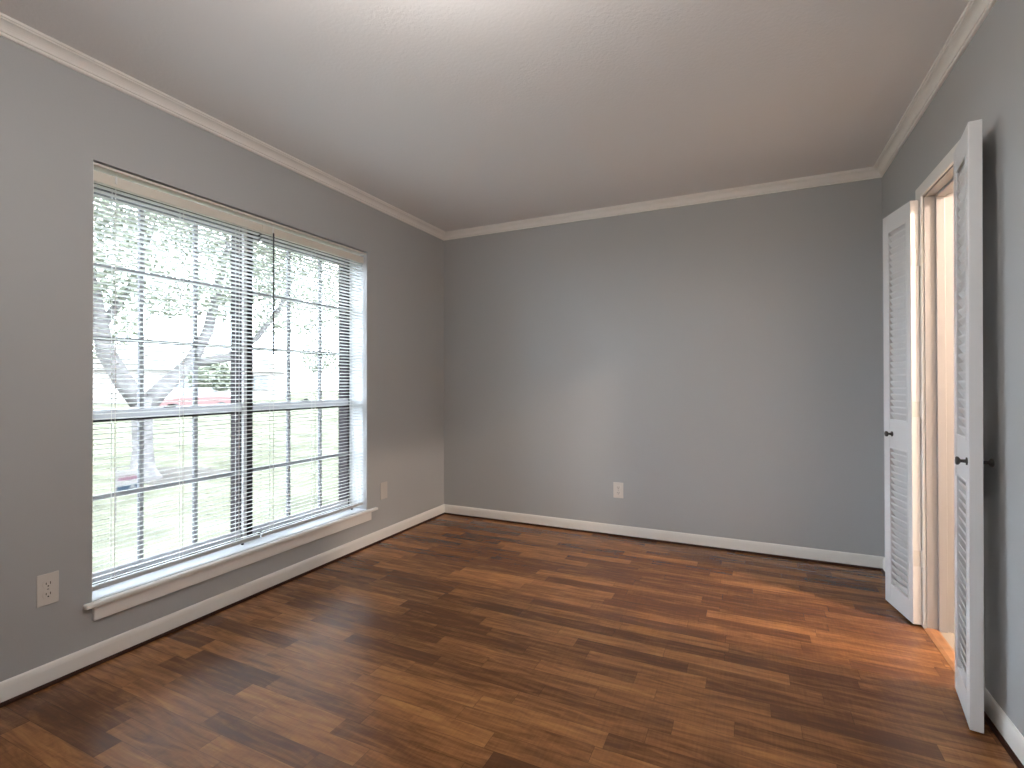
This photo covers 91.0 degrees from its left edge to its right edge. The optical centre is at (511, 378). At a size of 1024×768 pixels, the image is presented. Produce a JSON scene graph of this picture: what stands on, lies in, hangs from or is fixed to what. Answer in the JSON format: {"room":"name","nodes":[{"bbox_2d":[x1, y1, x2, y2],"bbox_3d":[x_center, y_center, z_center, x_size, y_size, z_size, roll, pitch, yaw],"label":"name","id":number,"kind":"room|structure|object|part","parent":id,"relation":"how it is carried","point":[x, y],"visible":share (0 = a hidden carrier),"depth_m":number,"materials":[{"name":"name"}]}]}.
{"room":"empty room","nodes":[
{"label":"empty room","id":0,"kind":"room"},
{"bbox_2d":[0,36,443,681],"bbox_3d":[-1.682,-0.058,2.318,0.250,2.412,4.600,0,0,25],"label":"wall","id":1,"kind":"structure","parent":0,"point":[57,120],"depth_m":1.99,"materials":[{"name":"grey paint"}]},
{"bbox_2d":[36,570,58,607],"bbox_3d":[-1.740,0.788,1.886,0.007,0.118,0.066,0,0,25],"label":"power outlet","id":2,"kind":"object","parent":1,"relation":"attached to","point":[47,589],"visible":1,"depth_m":1.88,"materials":[{"name":"white plastic"}]},
{"bbox_2d":[42,590,53,598],"bbox_3d":[-1.738,0.807,1.885,0.002,0.027,0.034,0,0,25],"label":"receptacle","id":3,"kind":"object","parent":2,"relation":"attached to","point":[46,594],"depth_m":1.88,"materials":[{"name":"grey plastic"}]},
{"bbox_2d":[42,579,53,587],"bbox_3d":[-1.738,0.768,1.885,0.002,0.027,0.034,0,0,25],"label":"receptacle","id":4,"kind":"object","parent":2,"relation":"attached to","point":[46,583],"depth_m":1.88,"materials":[{"name":"grey plastic"}]},
{"bbox_2d":[92,183,241,584],"bbox_3d":[-1.695,0.024,2.460,0.095,1.734,0.783,0,0,25],"label":"window","id":5,"kind":"structure","parent":1,"relation":"in","point":[221,409],"depth_m":2.53,"materials":[{"name":"white metal"}]},
{"bbox_3d":[-1.667,0.854,2.439,0.022,0.035,0.758,0,0,25],"label":"rail","id":6,"kind":"part","parent":5,"relation":"part of","materials":[{"name":"white wood"}]},
{"bbox_3d":[-1.671,-0.810,2.451,0.020,0.025,0.758,0,0,25],"label":"rail","id":7,"kind":"part","parent":5,"relation":"part of","materials":[{"name":"grey"}]},
{"bbox_3d":[-1.665,0.158,2.443,0.028,0.042,0.758,0,0,25],"label":"meeting rail","id":8,"kind":"part","parent":5,"relation":"part of","materials":[{"name":"white wood"}]},
{"bbox_2d":[92,170,261,590],"bbox_3d":[-1.547,0.012,2.397,0.036,1.724,0.790,0,0,25],"label":"window blind","id":9,"kind":"object","parent":5,"relation":"attached to","point":[100,178],"visible":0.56,"depth_m":2.34,"materials":[{"name":"beige plastic"}]},
{"bbox_3d":[-1.681,0.023,2.121,0.029,1.648,0.002,0,0,25],"label":"ladder cord","id":10,"kind":"part","parent":9,"relation":"part of","materials":[{"name":"white fabric"}]},
{"bbox_3d":[-1.548,0.855,2.393,0.024,0.019,0.784,0,0,25],"label":"rail","id":11,"kind":"part","parent":9,"relation":"part of","materials":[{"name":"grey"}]},
{"bbox_3d":[-1.561,0.025,2.376,0.029,1.648,0.002,0,0,25],"label":"ladder cord","id":12,"kind":"part","parent":9,"relation":"part of","materials":[{"name":"white fabric"}]},
{"bbox_3d":[-1.438,0.026,2.635,0.029,1.648,0.002,0,0,25],"label":"ladder cord","id":13,"kind":"part","parent":9,"relation":"part of","materials":[{"name":"white fabric"}]},
{"bbox_2d":[0,504,443,702],"bbox_3d":[-1.561,1.108,2.255,0.012,0.080,4.600,0,0,25],"label":"baseboard","id":14,"kind":"structure","parent":1,"relation":"attached to","point":[19,684],"depth_m":2.30,"materials":[{"name":"white paint"}]},
{"bbox_2d":[0,12,444,240],"bbox_3d":[-1.549,-1.236,2.262,0.050,0.057,4.600,0,0,25],"label":"trim","id":15,"kind":"structure","parent":1,"relation":"attached to","point":[11,29],"depth_m":2.30,"materials":[{"name":"white paint"}]},
{"bbox_2d":[0,513,444,707],"bbox_3d":[-1.551,1.142,2.250,0.011,0.012,4.577,0,0,25],"label":"trim","id":16,"kind":"structure","parent":1,"relation":"attached to","point":[2,704],"depth_m":2.30,"materials":[{"name":"brown"}]},
{"bbox_2d":[83,162,377,620],"bbox_3d":[-1.388,0.051,2.795,0.185,1.844,1.719,0,0,25],"label":"trim","id":17,"kind":"structure","parent":1,"relation":"attached to","point":[112,599],"depth_m":2.79,"materials":[{"name":"white paint"}]},
{"bbox_2d":[241,228,246,538],"bbox_3d":[-1.521,0.026,2.815,0.107,1.738,0.034,0,0,25],"label":"trim","id":18,"kind":"structure","parent":1,"relation":"attached to","point":[244,399],"depth_m":2.78,"materials":[{"name":"grey"}]},
{"bbox_2d":[247,229,349,536],"bbox_3d":[-1.349,0.029,3.193,0.095,1.734,0.798,0,0,25],"label":"window","id":19,"kind":"structure","parent":1,"relation":"in","point":[345,383],"depth_m":3.22,"materials":[{"name":"white metal"}]},
{"bbox_3d":[-1.315,0.858,3.184,0.022,0.035,0.749,0,0,25],"label":"rail","id":20,"kind":"part","parent":19,"relation":"part of","materials":[{"name":"grey metal"}]},
{"bbox_3d":[-1.320,-0.806,3.196,0.020,0.025,0.749,0,0,25],"label":"rail","id":21,"kind":"part","parent":19,"relation":"part of","materials":[{"name":"grey"}]},
{"bbox_3d":[-1.314,0.162,3.188,0.028,0.042,0.749,0,0,25],"label":"meeting rail","id":22,"kind":"part","parent":19,"relation":"part of","materials":[{"name":"white wood"}]},
{"bbox_2d":[259,225,363,536],"bbox_3d":[-1.202,0.017,3.120,0.043,1.724,0.801,0,0,25],"label":"window blind","id":23,"kind":"object","parent":19,"relation":"attached to","point":[270,231],"visible":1,"depth_m":3.04,"materials":[{"name":"beige plastic"}]},
{"bbox_3d":[-1.349,0.027,2.824,0.029,1.648,0.002,0,0,25],"label":"ladder cord","id":24,"kind":"part","parent":23,"relation":"part of","materials":[{"name":"white fabric"}]},
{"bbox_3d":[-1.207,0.859,3.118,0.024,0.019,0.795,0,0,25],"label":"rail","id":25,"kind":"part","parent":23,"relation":"part of","materials":[{"name":"grey plastic"}]},
{"bbox_2d":[380,481,386,499],"bbox_3d":[-0.921,0.803,3.622,0.006,0.120,0.074,0,0,25],"label":"blank wall plate","id":26,"kind":"object","parent":1,"relation":"attached to","point":[383,486],"visible":1,"depth_m":3.61,"materials":[{"name":"grey plastic"}]},
{"bbox_2d":[0,0,969,231],"bbox_3d":[0.640,-1.335,1.396,5.250,0.120,5.140,0,0,25],"label":"ceiling","id":27,"kind":"structure","parent":0,"point":[453,115],"depth_m":2.16,"materials":[{"name":"white paint"}]},
{"bbox_2d":[0,514,1017,767],"bbox_3d":[0.596,1.186,1.392,5.150,0.104,5.120,0,0,25],"label":"floor","id":28,"kind":"structure","parent":0,"point":[445,641],"depth_m":1.95,"materials":[{"name":"brown wood"}]},
{"bbox_2d":[444,178,883,556],"bbox_3d":[0.784,-0.053,3.765,3.477,2.412,0.120,0,0,25],"label":"wall","id":29,"kind":"structure","parent":0,"point":[720,363],"depth_m":3.50,"materials":[{"name":"grey paint"}]},
{"bbox_2d":[613,482,622,497],"bbox_3d":[0.780,0.817,3.692,0.074,0.114,0.007,0,0,25],"label":"power outlet","id":30,"kind":"object","parent":29,"relation":"attached to","point":[617,487],"visible":1,"depth_m":3.69,"materials":[{"name":"white plastic"}]},
{"bbox_2d":[444,166,880,240],"bbox_3d":[0.806,-1.231,3.667,3.112,0.057,0.050,0,0,25],"label":"trim","id":31,"kind":"structure","parent":29,"relation":"attached to","point":[867,173],"depth_m":3.50,"materials":[{"name":"white paint"}]},
{"bbox_2d":[444,504,882,567],"bbox_3d":[0.819,1.112,3.669,3.112,0.080,0.012,0,0,25],"label":"baseboard","id":32,"kind":"structure","parent":29,"relation":"attached to","point":[728,543],"depth_m":3.49,"materials":[{"name":"white paint"}]},
{"bbox_2d":[444,512,882,570],"bbox_3d":[0.814,1.146,3.659,3.089,0.012,0.011,0,0,25],"label":"trim","id":33,"kind":"structure","parent":29,"relation":"attached to","point":[585,531],"depth_m":3.48,"materials":[{"name":"brown"}]},
{"bbox_2d":[924,628,954,671],"bbox_3d":[1.789,1.135,2.038,0.057,0.008,0.538,0,0,25],"label":"floor","id":34,"kind":"structure","parent":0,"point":[943,646],"depth_m":2.14,"materials":[{"name":"brown wood"}]},
{"bbox_2d":[882,0,1023,736],"bbox_3d":[1.298,-0.073,0.913,0.115,2.412,4.600,0,0,25],"label":"wall","id":35,"kind":"structure","parent":0,"point":[986,83],"depth_m":1.62,"materials":[{"name":"grey paint"}]},
{"bbox_2d":[883,557,907,589],"bbox_3d":[2.072,1.103,2.691,0.012,0.080,0.712,0,0,25],"label":"baseboard","id":36,"kind":"structure","parent":35,"relation":"attached to","point":[883,557],"depth_m":2.97,"materials":[{"name":"white paint"}]},
{"bbox_2d":[883,200,922,624],"bbox_3d":[1.897,0.153,2.450,0.096,1.957,0.282,0,0,14],"label":"door","id":37,"kind":"structure","parent":35,"relation":"in","point":[901,251],"depth_m":2.42,"materials":[{"name":"white paint"}]},
{"bbox_3d":[1.879,0.274,2.511,0.030,0.028,0.028,0,0,14],"label":"knob","id":38,"kind":"part","parent":37,"relation":"part of","materials":[{"name":"black metal"}]},
{"bbox_3d":[1.894,-0.783,2.453,0.032,0.085,0.176,0,0,14],"label":"rail","id":39,"kind":"part","parent":37,"relation":"part of","materials":[{"name":"white paint"}]},
{"bbox_3d":[1.896,0.274,2.446,0.032,0.135,0.176,0,0,14],"label":"lock rail","id":40,"kind":"part","parent":37,"relation":"part of","materials":[{"name":"white paint"}]},
{"bbox_3d":[1.898,1.084,2.440,0.032,0.095,0.176,0,0,14],"label":"rail","id":41,"kind":"part","parent":37,"relation":"part of","materials":[{"name":"white paint"}]},
{"bbox_2d":[874,0,996,177],"bbox_3d":[1.221,-1.250,0.956,0.050,0.057,4.600,0,0,25],"label":"trim","id":42,"kind":"structure","parent":35,"relation":"attached to","point":[975,12],"depth_m":2.05,"materials":[{"name":"white paint"}]},
{"bbox_2d":[915,140,984,686],"bbox_3d":[1.824,0.122,2.027,0.139,2.034,0.710,0,0,25],"label":"trim","id":43,"kind":"structure","parent":35,"relation":"attached to","point":[935,195],"depth_m":2.27,"materials":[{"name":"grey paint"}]},
{"bbox_3d":[1.901,0.124,2.339,0.012,2.034,0.081,0,0,25],"label":"casing","id":44,"kind":"part","parent":43,"relation":"part of","materials":[{"name":"white paint"}]},
{"bbox_3d":[1.764,-0.866,2.061,0.012,0.057,0.548,0,0,25],"label":"head casing","id":45,"kind":"part","parent":43,"relation":"part of","materials":[{"name":"white paint"}]},
{"bbox_3d":[1.633,0.121,1.770,0.012,2.034,0.081,0,0,25],"label":"casing","id":46,"kind":"part","parent":43,"relation":"part of","materials":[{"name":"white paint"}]},
{"bbox_2d":[953,119,994,733],"bbox_3d":[1.563,0.149,1.727,0.096,1.957,0.282,0,0,34],"label":"door","id":47,"kind":"structure","parent":35,"relation":"in","point":[967,156],"depth_m":1.62,"materials":[{"name":"white paint"}]},
{"bbox_3d":[1.562,-0.787,1.727,0.032,0.085,0.178,0,0,34],"label":"rail","id":48,"kind":"part","parent":47,"relation":"part of","materials":[{"name":"white paint"}]},
{"bbox_3d":[1.560,0.270,1.723,0.032,0.135,0.178,0,0,34],"label":"lock rail","id":49,"kind":"part","parent":47,"relation":"part of","materials":[{"name":"white paint"}]},
{"bbox_3d":[1.474,0.269,1.653,0.030,0.028,0.028,0,0,34],"label":"knob","id":50,"kind":"part","parent":47,"relation":"part of","materials":[{"name":"black metal"}]},
{"bbox_3d":[1.559,1.080,1.719,0.032,0.095,0.178,0,0,34],"label":"rail","id":51,"kind":"part","parent":47,"relation":"part of","materials":[{"name":"white paint"}]},
{"bbox_3d":[1.528,0.269,1.616,0.030,0.028,0.028,0,0,34],"label":"knob","id":52,"kind":"part","parent":47,"relation":"part of","materials":[{"name":"black metal"}]},
{"bbox_2d":[984,687,1023,765],"bbox_3d":[0.940,1.090,0.290,0.012,0.080,3.178,0,0,25],"label":"baseboard","id":53,"kind":"structure","parent":35,"relation":"attached to","point":[1005,726],"depth_m":1.57,"materials":[{"name":"white paint"}]},
{"bbox_2d":[984,711,1023,767],"bbox_3d":[0.932,1.124,0.299,0.011,0.012,3.166,0,0,25],"label":"trim","id":54,"kind":"structure","parent":35,"relation":"attached to","point":[987,719],"depth_m":1.56,"materials":[{"name":"brown"}]},
{"label":"outside","id":55,"kind":"structure","parent":0,"visible":0},
{"bbox_2d":[92,407,338,572],"bbox_3d":[-6.845,1.865,18.340,22.730,0.300,70.000,0,0,25],"label":"lawn","id":56,"kind":"structure","parent":55,"point":[335,412],"depth_m":8.46,"materials":[{"name":"green plant"}]},
{"bbox_2d":[115,465,136,522],"bbox_3d":[-4.424,1.374,5.804,0.016,0.747,0.272,0,0,25],"label":"sign","id":57,"kind":"object","parent":56,"relation":"on","point":[132,471],"visible":0.65,"depth_m":5.77,"materials":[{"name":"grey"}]},
{"bbox_3d":[-4.426,1.170,5.806,0.012,0.255,0.248,0,0,25],"label":"panel","id":58,"kind":"part","parent":57,"relation":"part of","materials":[{"name":"multicoloured"}]},
{"bbox_2d":[144,466,230,484],"bbox_3d":[-5.715,1.646,8.578,1.971,0.025,1.307,0,0,25],"label":"bare ground","id":59,"kind":"structure","parent":56,"relation":"on","point":[184,468],"depth_m":8.68,"materials":[{"name":"soil"}]},
{"bbox_2d":[93,197,338,480],"bbox_3d":[-5.537,-1.380,9.411,4.556,6.167,9.009,0,0,25],"label":"oak tree","id":60,"kind":"object","parent":56,"relation":"on","point":[259,335],"visible":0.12,"depth_m":8.43,"materials":[{"name":"grey plant"}]},
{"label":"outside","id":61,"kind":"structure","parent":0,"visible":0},
{"bbox_2d":[93,390,338,409],"bbox_3d":[-33.148,2.235,58.376,45.000,0.400,150.000,0,0,25],"label":"street","id":62,"kind":"structure","parent":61,"point":[333,396],"depth_m":49.92,"materials":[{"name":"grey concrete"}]},
{"bbox_2d":[93,294,151,357],"bbox_3d":[-40.880,-3.199,50.092,8.050,10.590,7.041,0,0,-20],"label":"tree","id":63,"kind":"object","parent":62,"relation":"on","point":[123,313],"visible":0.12,"depth_m":51.11,"materials":[{"name":"grey plant"}]},
{"bbox_2d":[93,345,292,402],"bbox_3d":[-28.022,-0.367,44.654,9.200,4.600,13.055,0,0,25],"label":"house","id":64,"kind":"structure","parent":62,"relation":"on","point":[260,386],"depth_m":40.44,"materials":[{"name":"grey"}]},
{"bbox_3d":[-25.881,0.346,39.643,0.020,1.100,1.320,0,0,25],"label":"pane","id":65,"kind":"part","parent":64,"relation":"part of","materials":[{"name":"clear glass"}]},
{"bbox_3d":[-22.925,0.381,45.912,0.020,1.100,1.320,0,0,25],"label":"pane","id":66,"kind":"part","parent":64,"relation":"part of","materials":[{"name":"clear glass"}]},
{"bbox_2d":[186,356,230,390],"bbox_3d":[-21.201,0.119,35.621,3.007,3.680,2.470,0,0,-17],"label":"tree","id":67,"kind":"object","parent":62,"relation":"on","point":[216,364],"visible":0.61,"depth_m":35.00,"materials":[{"name":"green plant"}]},
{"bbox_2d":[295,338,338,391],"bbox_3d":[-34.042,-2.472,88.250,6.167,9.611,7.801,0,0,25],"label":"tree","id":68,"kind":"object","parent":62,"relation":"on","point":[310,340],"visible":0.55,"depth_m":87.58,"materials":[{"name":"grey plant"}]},
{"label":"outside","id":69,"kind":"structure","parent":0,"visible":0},
{"bbox_3d":[-15.051,2.099,36.026,6.800,0.300,95.000,0,0,25],"label":"street","id":70,"kind":"object","parent":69,"visible":0},
{"bbox_2d":[157,388,230,407],"bbox_3d":[-17.594,1.182,27.358,1.804,1.430,4.220,0,0,25],"label":"parked car","id":71,"kind":"object","parent":70,"relation":"on","point":[217,402],"visible":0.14,"depth_m":27.10,"materials":[{"name":"red paint"}]}
]}

